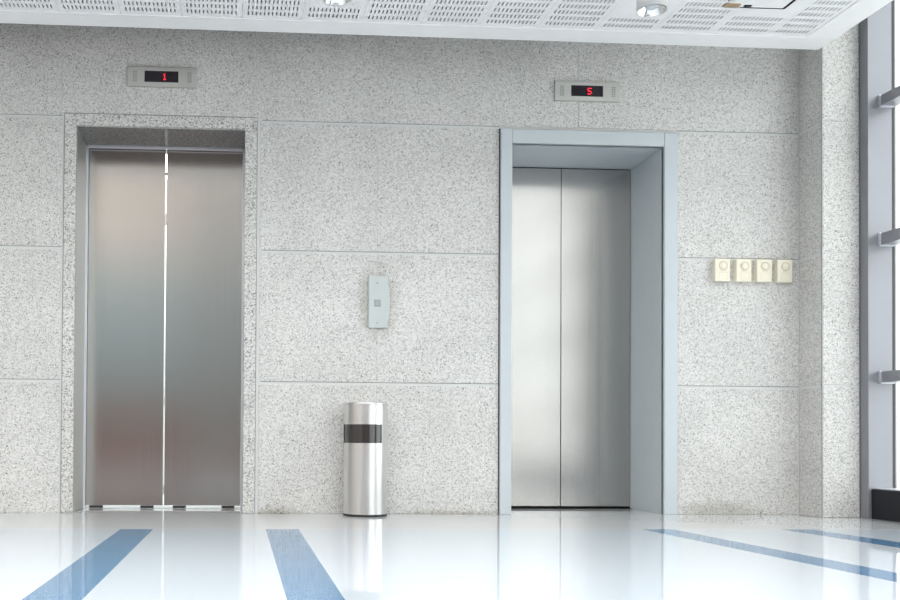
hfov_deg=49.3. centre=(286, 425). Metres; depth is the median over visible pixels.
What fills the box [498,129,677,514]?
elevator
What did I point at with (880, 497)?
window
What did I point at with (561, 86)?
grille
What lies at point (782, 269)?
wall switch
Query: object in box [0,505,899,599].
floor
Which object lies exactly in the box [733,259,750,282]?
wall switch
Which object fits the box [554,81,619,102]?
indicator
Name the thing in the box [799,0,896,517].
column
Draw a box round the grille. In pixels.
[560,85,563,95]
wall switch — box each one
[712,258,729,281]
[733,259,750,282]
[754,259,771,282]
[774,260,791,282]
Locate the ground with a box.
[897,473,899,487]
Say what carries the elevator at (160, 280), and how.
attached to the wall
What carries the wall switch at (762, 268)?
attached to the wall
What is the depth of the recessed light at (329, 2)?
4.66 m
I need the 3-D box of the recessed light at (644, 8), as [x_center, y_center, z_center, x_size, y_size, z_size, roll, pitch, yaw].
[1.797,-2.103,4.711,0.146,0.122,0.146,0,-1,-3]
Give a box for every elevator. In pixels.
[60,113,259,512]
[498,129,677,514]
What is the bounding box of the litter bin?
[343,402,387,516]
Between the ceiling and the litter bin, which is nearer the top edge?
the ceiling
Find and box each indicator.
[127,66,196,88]
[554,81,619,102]
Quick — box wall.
[0,23,799,514]
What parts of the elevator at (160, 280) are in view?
door, sill, door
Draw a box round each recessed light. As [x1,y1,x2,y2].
[322,0,351,5]
[636,0,667,17]
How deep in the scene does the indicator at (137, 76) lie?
5.48 m
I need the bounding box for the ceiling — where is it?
[0,0,892,49]
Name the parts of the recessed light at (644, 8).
lamp glass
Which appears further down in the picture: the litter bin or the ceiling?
the litter bin
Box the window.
[860,0,899,521]
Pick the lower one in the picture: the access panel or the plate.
the plate
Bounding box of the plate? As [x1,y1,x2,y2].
[368,276,389,328]
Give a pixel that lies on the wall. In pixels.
(379, 155)
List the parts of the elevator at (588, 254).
frame, door, sill, door, frame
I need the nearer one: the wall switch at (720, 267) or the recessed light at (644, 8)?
the recessed light at (644, 8)
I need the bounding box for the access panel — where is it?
[722,0,794,8]
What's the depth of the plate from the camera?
5.53 m

